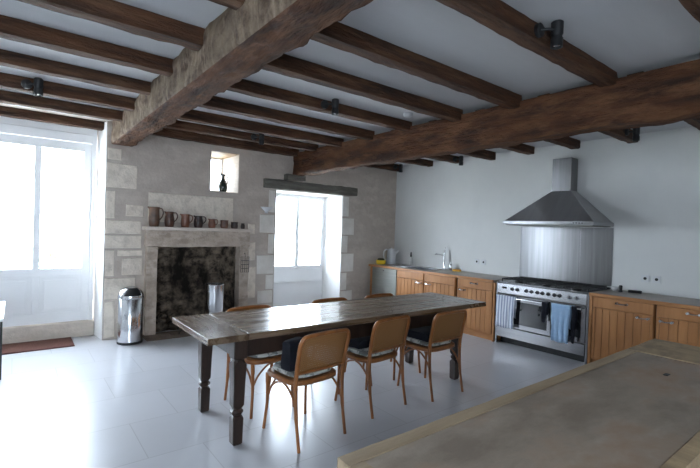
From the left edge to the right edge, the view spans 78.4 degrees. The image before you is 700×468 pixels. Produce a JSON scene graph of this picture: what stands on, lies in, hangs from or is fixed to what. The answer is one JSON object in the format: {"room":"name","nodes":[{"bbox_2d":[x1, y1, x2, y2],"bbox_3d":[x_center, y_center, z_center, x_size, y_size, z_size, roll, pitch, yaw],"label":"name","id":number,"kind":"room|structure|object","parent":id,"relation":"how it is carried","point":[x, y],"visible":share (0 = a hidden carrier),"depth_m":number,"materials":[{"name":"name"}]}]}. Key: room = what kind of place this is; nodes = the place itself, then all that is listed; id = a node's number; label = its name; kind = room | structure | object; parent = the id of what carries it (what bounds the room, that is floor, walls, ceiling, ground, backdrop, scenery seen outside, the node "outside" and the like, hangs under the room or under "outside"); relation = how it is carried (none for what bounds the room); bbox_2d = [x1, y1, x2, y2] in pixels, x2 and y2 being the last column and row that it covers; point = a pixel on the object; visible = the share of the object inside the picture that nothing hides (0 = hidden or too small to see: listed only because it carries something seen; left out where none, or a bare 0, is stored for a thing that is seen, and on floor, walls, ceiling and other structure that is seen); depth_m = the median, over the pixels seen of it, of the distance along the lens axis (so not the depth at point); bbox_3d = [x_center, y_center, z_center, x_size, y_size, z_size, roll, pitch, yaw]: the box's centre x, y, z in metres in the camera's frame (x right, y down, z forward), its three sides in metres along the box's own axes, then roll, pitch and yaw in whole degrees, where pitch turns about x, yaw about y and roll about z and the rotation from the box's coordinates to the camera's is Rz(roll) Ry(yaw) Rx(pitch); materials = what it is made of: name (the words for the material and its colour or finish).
{"room":"kitchen","nodes":[
{"label":"kitchen","id":0,"kind":"room"},
{"bbox_2d":[0,103,396,339],"bbox_3d":[-2.624,-0.034,6.383,8.520,2.855,0.611,1,1,-38],"label":"wall","id":1,"kind":"structure","parent":0,"point":[171,175],"depth_m":6.58,"materials":[{"name":"stone"}]},
{"bbox_2d":[2,320,93,343],"bbox_3d":[-4.462,1.246,5.211,2.308,0.205,0.260,1,1,-38],"label":"trim","id":2,"kind":"structure","parent":1,"relation":"attached to","point":[25,333],"depth_m":5.50,"materials":[{"name":"stone"}]},
{"bbox_2d":[0,123,96,326],"bbox_3d":[-4.387,-0.104,5.153,2.285,2.501,0.096,1,1,-38],"label":"door","id":3,"kind":"structure","parent":1,"relation":"in","point":[36,295],"depth_m":5.54,"materials":[{"name":"white paint"}]},
{"bbox_2d":[0,116,96,135],"bbox_3d":[-4.390,-1.427,5.196,2.285,0.153,0.210,1,1,-38],"label":"trim","id":4,"kind":"structure","parent":1,"relation":"attached to","point":[22,122],"depth_m":5.48,"materials":[{"name":"white paint"}]},
{"bbox_2d":[210,158,222,190],"bbox_3d":[-2.249,-0.961,6.946,0.350,0.548,0.050,1,1,-38],"label":"window","id":5,"kind":"structure","parent":1,"relation":"in","point":[220,160],"depth_m":7.02,"materials":[{"name":"white paint"}]},
{"bbox_2d":[218,173,227,191],"bbox_3d":[-1.982,-0.802,6.697,0.143,0.293,0.143,2,1,0],"label":"pitcher","id":6,"kind":"object","parent":1,"relation":"on","point":[222,186],"visible":0.94,"depth_m":6.66,"materials":[{"name":"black ceramic"}]},
{"bbox_2d":[261,207,272,212],"bbox_3d":[-1.334,-0.387,6.944,0.220,0.100,0.092,1,1,-38],"label":"wall sconce","id":7,"kind":"object","parent":1,"relation":"attached to","point":[266,209],"visible":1,"depth_m":6.93,"materials":[{"name":"white plastic"}]},
{"bbox_2d":[273,268,322,306],"bbox_3d":[-1.058,1.032,7.885,1.185,0.790,0.190,1,1,-38],"label":"trim","id":8,"kind":"structure","parent":1,"relation":"attached to","point":[293,293],"depth_m":7.83,"materials":[{"name":"white paint"}]},
{"bbox_2d":[274,280,322,282],"bbox_3d":[-0.987,0.866,7.795,1.170,0.020,0.020,1,1,-38],"label":"trim","id":9,"kind":"structure","parent":1,"relation":"attached to","point":[305,280],"depth_m":7.82,"materials":[{"name":"white paint"}]},
{"bbox_2d":[274,194,324,269],"bbox_3d":[-0.985,-0.033,7.819,1.180,1.355,0.082,1,1,-38],"label":"window","id":10,"kind":"structure","parent":1,"relation":"in","point":[297,198],"depth_m":7.81,"materials":[{"name":"white paint"}]},
{"bbox_2d":[263,178,357,195],"bbox_3d":[-0.632,-0.804,7.504,1.910,0.167,0.089,1,1,-38],"label":"lintel","id":11,"kind":"object","parent":1,"relation":"attached to","point":[267,183],"visible":1,"depth_m":7.40,"materials":[{"name":"grey wood"}]},
{"bbox_2d":[284,174,305,180],"bbox_3d":[-0.929,-0.943,7.221,0.350,0.103,0.154,1,1,-38],"label":"corbel","id":12,"kind":"object","parent":11,"relation":"on","point":[291,177],"visible":0.99,"depth_m":7.15,"materials":[{"name":"stone"}]},
{"bbox_2d":[293,59,699,175],"bbox_3d":[1.674,-1.046,4.027,0.227,0.393,8.350,1,1,-38],"label":"ceiling beam","id":13,"kind":"structure","parent":1,"relation":"attached to","point":[669,94],"depth_m":3.86,"materials":[{"name":"wood"}]},
{"bbox_2d":[0,325,583,467],"bbox_3d":[-0.015,1.567,2.995,9.120,0.100,9.250,1,1,-38],"label":"floor","id":14,"kind":"structure","parent":0,"point":[94,402],"depth_m":3.72,"materials":[{"name":"stone"}]},
{"bbox_2d":[0,301,4,379],"bbox_3d":[-3.393,1.027,3.518,0.860,0.750,0.920,1,1,-38],"label":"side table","id":15,"kind":"object","parent":14,"relation":"on","point":[2,303],"visible":1,"depth_m":4.09,"materials":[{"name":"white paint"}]},
{"bbox_2d":[2,337,74,354],"bbox_3d":[-4.036,1.357,5.079,1.270,0.013,0.470,1,1,-38],"label":"door mat","id":16,"kind":"object","parent":14,"relation":"on","point":[20,347],"visible":1,"depth_m":5.22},
{"bbox_2d":[117,286,143,345],"bbox_3d":[-2.823,1.033,5.518,0.310,0.730,0.310,1,1,-38],"label":"waste bin","id":17,"kind":"object","parent":14,"relation":"on","point":[130,298],"visible":1,"depth_m":5.40,"materials":[{"name":"metal"}]},
{"bbox_2d":[142,226,252,341],"bbox_3d":[-2.320,0.655,6.418,1.542,1.505,0.952,1,1,-38],"label":"fireplace","id":18,"kind":"object","parent":14,"relation":"on","point":[179,263],"visible":0.77,"depth_m":6.63,"materials":[{"name":"beige stone"}]},
{"bbox_2d":[148,206,163,226],"bbox_3d":[-2.655,-0.239,5.848,0.167,0.272,0.150,2,1,10],"label":"jug","id":19,"kind":"object","parent":18,"relation":"on","point":[154,218],"visible":0.98,"depth_m":5.79,"materials":[{"name":"brown ceramic"}]},
{"bbox_2d":[164,211,177,226],"bbox_3d":[-2.497,-0.208,5.968,0.159,0.216,0.128,2,1,3],"label":"jug","id":20,"kind":"object","parent":18,"relation":"on","point":[169,221],"visible":1,"depth_m":5.92,"materials":[{"name":"brown ceramic"}]},
{"bbox_2d":[180,214,192,226],"bbox_3d":[-2.337,-0.192,6.113,0.122,0.191,0.155,2,1,28],"label":"jug","id":21,"kind":"object","parent":18,"relation":"on","point":[185,221],"visible":0.97,"depth_m":6.06,"materials":[{"name":"ceramic"}]},
{"bbox_2d":[142,226,252,231],"bbox_3d":[-2.172,-0.067,6.239,1.528,0.048,0.233,1,1,-38],"label":"mantel shelf","id":22,"kind":"object","parent":18,"relation":"attached to","point":[147,228],"depth_m":6.05,"materials":[{"name":"stone"}]},
{"bbox_2d":[194,215,205,227],"bbox_3d":[-2.182,-0.181,6.215,0.162,0.177,0.130,2,1,3],"label":"jug","id":23,"kind":"object","parent":18,"relation":"on","point":[198,221],"visible":1,"depth_m":6.17,"materials":[{"name":"black ceramic"}]},
{"bbox_2d":[208,219,217,227],"bbox_3d":[-2.028,-0.158,6.338,0.131,0.138,0.105,2,1,3],"label":"jug","id":24,"kind":"object","parent":18,"relation":"on","point":[211,224],"visible":1,"depth_m":6.30,"materials":[{"name":"ceramic"}]},
{"bbox_2d":[204,282,224,313],"bbox_3d":[-2.007,1.065,6.340,0.290,0.662,0.290,1,1,-38],"label":"steel container","id":25,"kind":"object","parent":18,"relation":"on","point":[214,292],"visible":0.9,"depth_m":6.22,"materials":[{"name":"silver metal"}]},
{"bbox_2d":[220,220,228,227],"bbox_3d":[-1.891,-0.147,6.456,0.124,0.122,0.124,1,1,-29],"label":"pot","id":26,"kind":"object","parent":18,"relation":"on","point":[224,223],"visible":1,"depth_m":6.41,"materials":[{"name":"brown ceramic"}]},
{"bbox_2d":[231,222,237,228],"bbox_3d":[-1.766,-0.133,6.554,0.113,0.100,0.113,1,1,-29],"label":"pot","id":27,"kind":"object","parent":18,"relation":"on","point":[234,225],"visible":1,"depth_m":6.51,"materials":[{"name":"black ceramic"}]},
{"bbox_2d":[240,253,248,272],"bbox_3d":[-1.636,0.442,6.656,0.138,0.306,0.036,1,1,-38],"label":"grill","id":28,"kind":"object","parent":18,"relation":"hanging from","point":[242,264],"visible":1,"depth_m":6.64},
{"bbox_2d":[224,305,293,418],"bbox_3d":[-0.784,1.075,3.765,0.484,0.821,0.523,1,1,-40],"label":"cane chair","id":29,"kind":"object","parent":14,"relation":"on","point":[270,360],"visible":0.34,"depth_m":3.55,"materials":[{"name":"brown wood"}]},
{"bbox_2d":[249,351,281,357],"bbox_3d":[-0.754,0.998,3.731,0.380,0.046,0.380,1,1,-40],"label":"seat cushion","id":30,"kind":"object","parent":29,"relation":"on","point":[277,352],"visible":0.14,"depth_m":3.55,"materials":[{"name":"fabric"}]},
{"bbox_2d":[262,328,350,453],"bbox_3d":[-0.339,1.095,3.260,0.484,0.821,0.523,1,1,-44],"label":"cane chair","id":31,"kind":"object","parent":14,"relation":"on","point":[326,337],"visible":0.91,"depth_m":3.11,"materials":[{"name":"brown wood"}]},
{"bbox_2d":[273,357,331,377],"bbox_3d":[-0.366,1.015,3.291,0.380,0.046,0.380,1,1,-44],"label":"seat cushion","id":32,"kind":"object","parent":31,"relation":"on","point":[277,366],"visible":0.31,"depth_m":3.16,"materials":[{"name":"fabric"}]},
{"bbox_2d":[281,337,306,372],"bbox_3d":[-0.407,0.878,3.159,0.166,0.223,0.107,1,1,-44],"label":"cushion","id":33,"kind":"object","parent":32,"relation":"on","point":[290,346],"visible":0.62,"depth_m":3.10,"materials":[{"name":"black fabric"}]},
{"bbox_2d":[172,292,485,445],"bbox_3d":[0.022,1.108,4.111,3.105,0.793,0.810,1,1,-38],"label":"table","id":34,"kind":"object","parent":14,"relation":"on","point":[241,334],"visible":0.86,"depth_m":3.54,"materials":[{"name":"brown wood"}]},
{"bbox_2d":[311,297,371,394],"bbox_3d":[-0.082,1.091,4.332,0.484,0.821,0.523,1,1,-37],"label":"cane chair","id":35,"kind":"object","parent":14,"relation":"on","point":[337,298],"visible":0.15,"depth_m":4.50,"materials":[{"name":"brown wood"}]},
{"bbox_2d":[370,266,372,294],"bbox_3d":[0.656,1.052,8.492,0.655,0.848,0.046,1,1,-38],"label":"end panel","id":36,"kind":"object","parent":14,"relation":"on","point":[371,266],"visible":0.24,"depth_m":8.28,"materials":[{"name":"orange wood"}]},
{"bbox_2d":[334,315,409,418],"bbox_3d":[0.195,1.105,3.836,0.484,0.821,0.523,1,1,-44],"label":"cane chair","id":37,"kind":"object","parent":14,"relation":"on","point":[382,330],"visible":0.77,"depth_m":3.68,"materials":[{"name":"brown wood"}]},
{"bbox_2d":[348,347,392,356],"bbox_3d":[0.167,1.026,3.866,0.380,0.046,0.380,1,1,-44],"label":"seat cushion","id":38,"kind":"object","parent":37,"relation":"on","point":[364,351],"visible":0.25,"depth_m":3.72,"materials":[{"name":"fabric"}]},
{"bbox_2d":[348,336,370,348],"bbox_3d":[0.113,0.955,3.871,0.308,0.087,0.206,1,1,-44],"label":"cushion","id":39,"kind":"object","parent":38,"relation":"on","point":[362,342],"visible":0.45,"depth_m":3.75,"materials":[{"name":"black fabric"}]},
{"bbox_2d":[372,267,396,295],"bbox_3d":[0.871,1.063,8.195,0.662,0.845,0.670,1,1,-38],"label":"dishwasher","id":40,"kind":"object","parent":14,"relation":"on","point":[384,280],"visible":0.36,"depth_m":7.99,"materials":[{"name":"metal"}]},
{"bbox_2d":[362,293,420,379],"bbox_3d":[0.471,1.104,4.758,0.484,0.821,0.523,1,1,-39],"label":"cane chair","id":41,"kind":"object","parent":14,"relation":"on","point":[379,294],"visible":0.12,"depth_m":4.78,"materials":[{"name":"brown wood"}]},
{"bbox_2d":[396,270,424,294],"bbox_3d":[1.275,1.081,7.667,0.704,0.847,0.641,1,1,-38],"label":"base cabinet","id":42,"kind":"object","parent":14,"relation":"on","point":[408,282],"visible":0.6,"depth_m":7.47,"materials":[{"name":"orange wood"}]},
{"bbox_2d":[397,309,466,401],"bbox_3d":[0.799,1.120,4.224,0.484,0.821,0.523,1,1,-38],"label":"cane chair","id":43,"kind":"object","parent":14,"relation":"on","point":[448,325],"visible":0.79,"depth_m":4.06,"materials":[{"name":"brown wood"}]},
{"bbox_2d":[406,337,450,345],"bbox_3d":[0.775,1.041,4.258,0.380,0.046,0.380,1,1,-38],"label":"seat cushion","id":44,"kind":"object","parent":43,"relation":"on","point":[410,339],"visible":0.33,"depth_m":4.11,"materials":[{"name":"fabric"}]},
{"bbox_2d":[407,326,439,341],"bbox_3d":[0.758,0.969,4.242,0.338,0.091,0.310,1,1,-40],"label":"cushion","id":45,"kind":"object","parent":44,"relation":"on","point":[421,333],"visible":0.44,"depth_m":4.13,"materials":[{"name":"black fabric"}]},
{"bbox_2d":[424,274,456,296],"bbox_3d":[1.678,1.100,7.151,0.704,0.847,0.641,1,1,-38],"label":"base cabinet","id":46,"kind":"object","parent":14,"relation":"on","point":[445,285],"visible":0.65,"depth_m":6.93,"materials":[{"name":"orange wood"}]},
{"bbox_2d":[457,278,494,339],"bbox_3d":[2.097,1.119,6.614,0.704,0.847,0.623,1,1,-38],"label":"base cabinet","id":47,"kind":"object","parent":14,"relation":"on","point":[478,323],"visible":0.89,"depth_m":6.36,"materials":[{"name":"orange wood"}]},
{"bbox_2d":[369,263,516,282],"bbox_3d":[1.480,0.646,7.457,0.695,0.038,2.753,1,1,-38],"label":"countertop","id":48,"kind":"structure","parent":47,"relation":"on","point":[449,273],"depth_m":6.99,"materials":[{"name":"stone"}]},
{"bbox_2d":[376,258,385,263],"bbox_3d":[0.607,0.531,8.404,0.195,0.115,0.195,1,1,-38],"label":"basket","id":49,"kind":"object","parent":48,"relation":"on","point":[379,260],"visible":1,"depth_m":8.34,"materials":[{"name":"plastic"}]},
{"bbox_2d":[383,248,398,263],"bbox_3d":[0.814,0.432,8.520,0.269,0.324,0.196,2,1,-21],"label":"electric kettle","id":50,"kind":"object","parent":48,"relation":"on","point":[391,254],"visible":0.96,"depth_m":8.46,"materials":[{"name":"white plastic"}]},
{"bbox_2d":[388,265,440,269],"bbox_3d":[1.166,0.694,7.878,0.432,0.179,0.955,1,1,-38],"label":"sink","id":51,"kind":"object","parent":48,"relation":"in","point":[404,266],"visible":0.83,"depth_m":7.92,"materials":[{"name":"metal"}]},
{"bbox_2d":[407,267,433,269],"bbox_3d":[1.303,0.704,7.703,0.392,0.172,0.472,1,1,-38],"label":"basin","id":52,"kind":"object","parent":51,"relation":"in","point":[420,268],"depth_m":7.88,"materials":[{"name":"metal"}]},
{"bbox_2d":[435,247,445,269],"bbox_3d":[1.611,0.428,7.611,0.225,0.403,0.067,2,1,-27],"label":"tap","id":53,"kind":"object","parent":48,"relation":"on","point":[444,250],"visible":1,"depth_m":7.64,"materials":[{"name":"silver metal"}]},
{"bbox_2d":[492,282,500,341],"bbox_3d":[2.317,1.129,6.363,0.655,0.848,0.030,1,1,-38],"label":"end panel","id":54,"kind":"object","parent":14,"relation":"on","point":[495,283],"visible":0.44,"depth_m":6.16,"materials":[{"name":"orange wood"}]},
{"bbox_2d":[337,339,699,467],"bbox_3d":[1.148,1.116,1.775,2.567,0.903,0.610,1,1,-38],"label":"countertop","id":55,"kind":"structure","parent":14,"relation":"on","point":[620,409],"depth_m":1.48,"materials":[{"name":"stone"}]},
{"bbox_2d":[495,276,610,364],"bbox_3d":[2.705,1.110,5.837,0.708,0.922,1.262,1,1,-38],"label":"range cooker","id":56,"kind":"object","parent":14,"relation":"on","point":[528,331],"visible":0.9,"depth_m":5.64,"materials":[{"name":"metal"}]},
{"bbox_2d":[496,294,516,328],"bbox_3d":[2.164,1.080,5.965,0.065,0.447,0.296,1,1,-38],"label":"tea towel","id":57,"kind":"object","parent":56,"relation":"hanging from","point":[506,306],"visible":1,"depth_m":5.93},
{"bbox_2d":[541,301,548,322],"bbox_3d":[2.507,1.009,5.527,0.061,0.270,0.083,1,1,-38],"label":"cloth","id":58,"kind":"object","parent":56,"relation":"hanging from","point":[545,307],"visible":1,"depth_m":5.51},
{"bbox_2d":[498,279,610,292],"bbox_3d":[2.748,0.686,5.855,0.633,0.039,1.250,1,1,-38],"label":"cooktop","id":59,"kind":"object","parent":56,"relation":"in","point":[539,284],"depth_m":5.67,"materials":[{"name":"metal"}]},
{"bbox_2d":[551,303,571,343],"bbox_3d":[2.633,1.116,5.364,0.065,0.478,0.241,1,1,-38],"label":"hand towel","id":60,"kind":"object","parent":56,"relation":"hanging from","point":[561,314],"visible":1,"depth_m":5.34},
{"bbox_2d":[571,306,577,343],"bbox_3d":[2.732,1.111,5.237,0.065,0.457,0.064,1,1,-38],"label":"cloth","id":61,"kind":"object","parent":56,"relation":"hanging from","point":[574,317],"visible":1,"depth_m":5.22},
{"bbox_2d":[587,296,593,363],"bbox_3d":[3.123,1.166,5.330,0.655,0.848,0.030,1,1,-38],"label":"end panel","id":62,"kind":"object","parent":14,"relation":"on","point":[589,359],"visible":0.24,"depth_m":5.13,"materials":[{"name":"orange wood"}]},
{"bbox_2d":[591,296,656,361],"bbox_3d":[3.313,1.176,5.054,0.704,0.847,0.621,1,1,-38],"label":"base cabinet","id":63,"kind":"object","parent":14,"relation":"on","point":[618,325],"visible":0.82,"depth_m":4.88,"materials":[{"name":"orange wood"}]},
{"bbox_2d":[655,305,699,346],"bbox_3d":[3.716,1.195,4.538,0.704,0.847,0.651,1,1,-38],"label":"base cabinet","id":64,"kind":"object","parent":14,"relation":"on","point":[673,324],"visible":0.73,"depth_m":4.44,"materials":[{"name":"orange wood"}]},
{"bbox_3d":[4.120,1.214,4.020,0.704,0.847,0.626,1,1,-38],"label":"cabinet","id":65,"kind":"object","parent":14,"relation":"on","visible":0},
{"bbox_2d":[589,289,699,309],"bbox_3d":[3.740,0.751,4.560,0.695,0.038,1.985,1,1,-38],"label":"countertop","id":66,"kind":"structure","parent":65,"relation":"on","point":[665,300],"depth_m":4.81,"materials":[{"name":"stone"}]},
{"bbox_2d":[628,290,641,293],"bbox_3d":[3.463,0.701,5.214,0.140,0.030,0.060,2,1,35],"label":"case","id":67,"kind":"object","parent":66,"relation":"on","point":[629,291],"visible":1,"depth_m":5.20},
{"bbox_2d":[0,0,699,165],"bbox_3d":[0.080,-1.412,2.961,9.120,0.150,9.250,1,1,-38],"label":"ceiling","id":68,"kind":"structure","parent":0,"point":[628,37],"depth_m":3.05,"materials":[{"name":"paint"}]},
{"bbox_2d":[0,106,103,130],"bbox_3d":[-4.523,-1.449,4.693,3.395,0.107,0.127,1,1,-38],"label":"joist","id":69,"kind":"object","parent":68,"relation":"attached to","point":[17,113],"visible":0.93,"depth_m":5.28,"materials":[{"name":"brown wood"}]},
{"bbox_2d":[0,90,122,121],"bbox_3d":[-4.032,-1.420,4.063,3.395,0.119,0.128,1,1,-38],"label":"joist","id":70,"kind":"object","parent":68,"relation":"attached to","point":[6,97],"visible":0.98,"depth_m":4.68,"materials":[{"name":"brown wood"}]},
{"bbox_2d":[0,72,135,111],"bbox_3d":[-3.613,-1.398,3.526,3.395,0.124,0.127,1,1,-38],"label":"joist","id":71,"kind":"object","parent":68,"relation":"attached to","point":[7,81],"visible":0.85,"depth_m":4.18,"materials":[{"name":"brown wood"}]},
{"bbox_2d":[21,77,42,96],"bbox_3d":[-2.916,-1.351,3.938,0.184,0.155,0.072,2,1,1],"label":"ceiling spotlight","id":72,"kind":"object","parent":71,"relation":"attached to","point":[38,82],"visible":1,"depth_m":3.92,"materials":[{"name":"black metal"}]},
{"bbox_2d":[0,49,151,95],"bbox_3d":[-3.196,-1.387,2.992,3.395,0.108,0.128,1,1,-38],"label":"joist","id":73,"kind":"object","parent":68,"relation":"attached to","point":[10,59],"visible":0.92,"depth_m":3.60,"materials":[{"name":"brown wood"}]},
{"bbox_2d":[0,14,172,76],"bbox_3d":[-2.754,-1.361,2.425,3.395,0.119,0.129,1,1,-38],"label":"joist","id":74,"kind":"object","parent":68,"relation":"attached to","point":[13,29],"visible":0.97,"depth_m":3.03,"materials":[{"name":"brown wood"}]},
{"bbox_2d":[16,0,204,50],"bbox_3d":[-2.323,-1.338,1.873,3.395,0.125,0.127,1,1,-38],"label":"joist","id":75,"kind":"object","parent":68,"relation":"attached to","point":[112,13],"visible":0.95,"depth_m":2.60,"materials":[{"name":"brown wood"}]},
{"bbox_2d":[152,128,298,156],"bbox_3d":[-1.877,-1.377,6.445,2.515,0.120,0.127,1,1,-38],"label":"joist","id":76,"kind":"object","parent":68,"relation":"attached to","point":[166,132],"visible":0.85,"depth_m":6.39,"materials":[{"name":"brown wood"}]},
{"bbox_2d":[208,0,244,9],"bbox_3d":[-1.912,-1.327,1.346,3.395,0.109,0.127,1,1,-38],"label":"joist","id":77,"kind":"object","parent":68,"relation":"attached to","point":[233,4],"visible":0.76,"depth_m":2.32,"materials":[{"name":"brown wood"}]},
{"bbox_2d":[165,120,317,151],"bbox_3d":[-1.519,-1.368,5.987,2.515,0.107,0.124,1,1,-38],"label":"joist","id":78,"kind":"object","parent":68,"relation":"attached to","point":[178,125],"visible":0.85,"depth_m":5.88,"materials":[{"name":"brown wood"}]},
{"bbox_2d":[251,134,263,144],"bbox_3d":[-1.299,-1.338,6.027,0.184,0.155,0.072,2,1,1],"label":"ceiling spotlight","id":79,"kind":"object","parent":78,"relation":"attached to","point":[253,136],"visible":0.91,"depth_m":6.00,"materials":[{"name":"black metal"}]},
{"bbox_2d":[111,0,372,146],"bbox_3d":[-0.431,-1.185,2.380,0.321,0.320,8.349,1,1,-38],"label":"ceiling beam","id":80,"kind":"structure","parent":68,"relation":"attached to","point":[239,43],"depth_m":2.66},
{"bbox_2d":[178,110,343,147],"bbox_3d":[-1.121,-1.341,5.477,2.515,0.123,0.127,1,1,-38],"label":"joist","id":81,"kind":"object","parent":68,"relation":"attached to","point":[196,116],"visible":0.93,"depth_m":5.39,"materials":[{"name":"brown wood"}]},
{"bbox_2d":[198,96,374,139],"bbox_3d":[-0.702,-1.323,4.939,2.515,0.120,0.128,1,1,-38],"label":"joist","id":82,"kind":"object","parent":68,"relation":"attached to","point":[216,103],"visible":0.84,"depth_m":4.85,"materials":[{"name":"brown wood"}]},
{"bbox_2d":[227,79,411,130],"bbox_3d":[-0.284,-1.311,4.404,2.515,0.106,0.125,1,1,-38],"label":"joist","id":83,"kind":"object","parent":68,"relation":"attached to","point":[246,87],"visible":0.85,"depth_m":4.26,"materials":[{"name":"brown wood"}]},
{"bbox_2d":[321,98,338,115],"bbox_3d":[-0.205,-1.284,4.332,0.184,0.155,0.072,2,1,1],"label":"ceiling spotlight","id":84,"kind":"object","parent":83,"relation":"attached to","point":[335,102],"visible":1,"depth_m":4.31,"materials":[{"name":"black metal"}]},
{"bbox_2d":[262,54,462,121],"bbox_3d":[0.171,-1.280,3.820,2.515,0.125,0.124,1,1,-38],"label":"joist","id":85,"kind":"object","parent":68,"relation":"attached to","point":[286,65],"visible":0.88,"depth_m":3.69,"materials":[{"name":"brown wood"}]},
{"bbox_2d":[364,164,398,171],"bbox_3d":[0.137,-1.325,7.879,2.195,0.128,0.126,1,1,-38],"label":"joist","id":86,"kind":"object","parent":68,"relation":"attached to","point":[379,166],"visible":0.27,"depth_m":8.25,"materials":[{"name":"brown wood"}]},
{"bbox_2d":[393,164,402,172],"bbox_3d":[0.935,-1.283,8.366,0.184,0.155,0.072,2,1,1],"label":"ceiling spotlight","id":87,"kind":"object","parent":86,"relation":"attached to","point":[400,166],"visible":1,"depth_m":8.34,"materials":[{"name":"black metal"}]},
{"bbox_2d":[403,112,412,117],"bbox_3d":[0.645,-1.317,4.770,0.114,0.042,0.114,1,1,-38],"label":"smoke detector","id":88,"kind":"object","parent":68,"relation":"attached to","point":[407,114],"visible":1,"depth_m":4.73,"materials":[{"name":"white plastic"}]},
{"bbox_2d":[310,22,521,108],"bbox_3d":[0.582,-1.264,3.293,2.515,0.118,0.128,1,1,-38],"label":"joist","id":89,"kind":"object","parent":68,"relation":"attached to","point":[340,36],"visible":0.9,"depth_m":3.14,"materials":[{"name":"brown wood"}]},
{"bbox_2d":[401,158,432,166],"bbox_3d":[0.630,-1.310,7.247,2.195,0.114,0.128,1,1,-38],"label":"joist","id":90,"kind":"object","parent":68,"relation":"attached to","point":[422,162],"visible":0.27,"depth_m":7.68,"materials":[{"name":"brown wood"}]},
{"bbox_2d":[427,155,458,163],"bbox_3d":[1.011,-1.293,6.758,2.195,0.112,0.128,1,1,-38],"label":"joist","id":91,"kind":"object","parent":68,"relation":"attached to","point":[446,158],"visible":0.23,"depth_m":7.17,"materials":[{"name":"brown wood"}]},
{"bbox_2d":[453,156,462,165],"bbox_3d":[1.824,-1.242,7.259,0.184,0.155,0.072,2,1,1],"label":"ceiling spotlight","id":92,"kind":"object","parent":91,"relation":"attached to","point":[455,159],"visible":1,"depth_m":7.23,"materials":[{"name":"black metal"}]},
{"bbox_2d":[391,129,495,159],"bbox_3d":[1.428,-1.266,6.223,2.195,0.127,0.124,1,1,-38],"label":"joist","id":93,"kind":"object","parent":68,"relation":"attached to","point":[483,154],"visible":0.28,"depth_m":6.68,"materials":[{"name":"brown wood"}]},
{"bbox_2d":[429,120,534,154],"bbox_3d":[1.828,-1.255,5.712,2.195,0.113,0.125,1,1,-38],"label":"joist","id":94,"kind":"object","parent":68,"relation":"attached to","point":[522,148],"visible":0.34,"depth_m":6.17,"materials":[{"name":"brown wood"}]},
{"bbox_2d":[435,0,617,86],"bbox_3d":[1.081,-1.245,2.654,2.515,0.110,0.127,1,1,-38],"label":"joist","id":95,"kind":"object","parent":68,"relation":"attached to","point":[498,16],"visible":0.94,"depth_m":2.63,"materials":[{"name":"brown wood"}]},
{"bbox_2d":[534,19,563,49],"bbox_3d":[1.208,-1.219,2.620,0.184,0.155,0.072,2,1,1],"label":"ceiling spotlight","id":96,"kind":"object","parent":95,"relation":"attached to","point":[557,26],"visible":1,"depth_m":2.60,"materials":[{"name":"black metal"}]},
{"bbox_2d":[475,109,580,148],"bbox_3d":[2.227,-1.236,5.200,2.195,0.112,0.128,1,1,-38],"label":"joist","id":97,"kind":"object","parent":68,"relation":"attached to","point":[571,143],"visible":0.25,"depth_m":5.64,"materials":[{"name":"brown wood"}]},
{"bbox_2d":[537,93,637,143],"bbox_3d":[2.653,-1.209,4.653,2.195,0.127,0.127,1,1,-38],"label":"joist","id":98,"kind":"object","parent":68,"relation":"attached to","point":[619,134],"visible":0.23,"depth_m":5.01,"materials":[{"name":"brown wood"}]},
{"bbox_2d":[625,128,639,140],"bbox_3d":[3.292,-1.170,5.019,0.184,0.155,0.072,2,1,1],"label":"ceiling spotlight","id":99,"kind":"object","parent":98,"relation":"attached to","point":[636,131],"visible":0.94,"depth_m":4.99,"materials":[{"name":"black metal"}]},
{"bbox_2d":[627,71,699,129],"bbox_3d":[3.113,-1.195,4.064,2.195,0.113,0.125,1,1,-38],"label":"joist","id":100,"kind":"object","parent":68,"relation":"attached to","point":[695,122],"visible":0.08,"depth_m":4.34,"materials":[{"name":"brown wood"}]},
{"bbox_2d":[678,0,699,22],"bbox_3d":[1.575,-1.223,2.022,2.515,0.108,0.128,1,1,-38],"label":"joist","id":101,"kind":"object","parent":68,"relation":"attached to","point":[692,6],"visible":1,"depth_m":2.21,"materials":[{"name":"brown wood"}]},
{"bbox_2d":[394,127,699,298],"bbox_3d":[3.415,0.166,5.811,0.300,2.855,8.950,1,1,-38],"label":"wall","id":102,"kind":"structure","parent":0,"point":[649,188],"depth_m":5.85,"materials":[{"name":"white paint"}]},
{"bbox_2d":[503,157,613,226],"bbox_3d":[2.817,-0.576,5.850,0.608,0.941,1.230,1,1,-38],"label":"extractor hood","id":103,"kind":"object","parent":102,"relation":"attached to","point":[564,206],"visible":1,"depth_m":5.81,"materials":[{"name":"metal"}]},
{"bbox_2d":[519,227,613,285],"bbox_3d":[3.009,0.285,6.076,0.008,0.762,1.290,1,1,-38],"label":"backsplash","id":104,"kind":"structure","parent":102,"relation":"attached to","point":[552,253],"depth_m":6.01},
{"bbox_2d":[641,275,648,281],"bbox_3d":[3.627,0.547,5.273,0.012,0.084,0.084,1,1,-38],"label":"wall socket","id":105,"kind":"object","parent":102,"relation":"attached to","point":[644,278],"visible":1,"depth_m":5.27,"materials":[{"name":"white plastic"}]},
{"bbox_2d":[652,276,660,282],"bbox_3d":[3.701,0.550,5.179,0.012,0.084,0.084,1,1,-38],"label":"wall socket","id":106,"kind":"object","parent":102,"relation":"attached to","point":[656,279],"visible":1,"depth_m":5.17,"materials":[{"name":"white plastic"}]},
{"label":"outside","id":107,"kind":"structure","parent":0,"visible":0},
{"bbox_2d":[0,248,314,268],"bbox_3d":[-9.841,1.207,15.815,32.000,0.100,23.040,1,1,-38],"label":"ground","id":108,"kind":"structure","parent":107,"point":[10,258],"depth_m":20.38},
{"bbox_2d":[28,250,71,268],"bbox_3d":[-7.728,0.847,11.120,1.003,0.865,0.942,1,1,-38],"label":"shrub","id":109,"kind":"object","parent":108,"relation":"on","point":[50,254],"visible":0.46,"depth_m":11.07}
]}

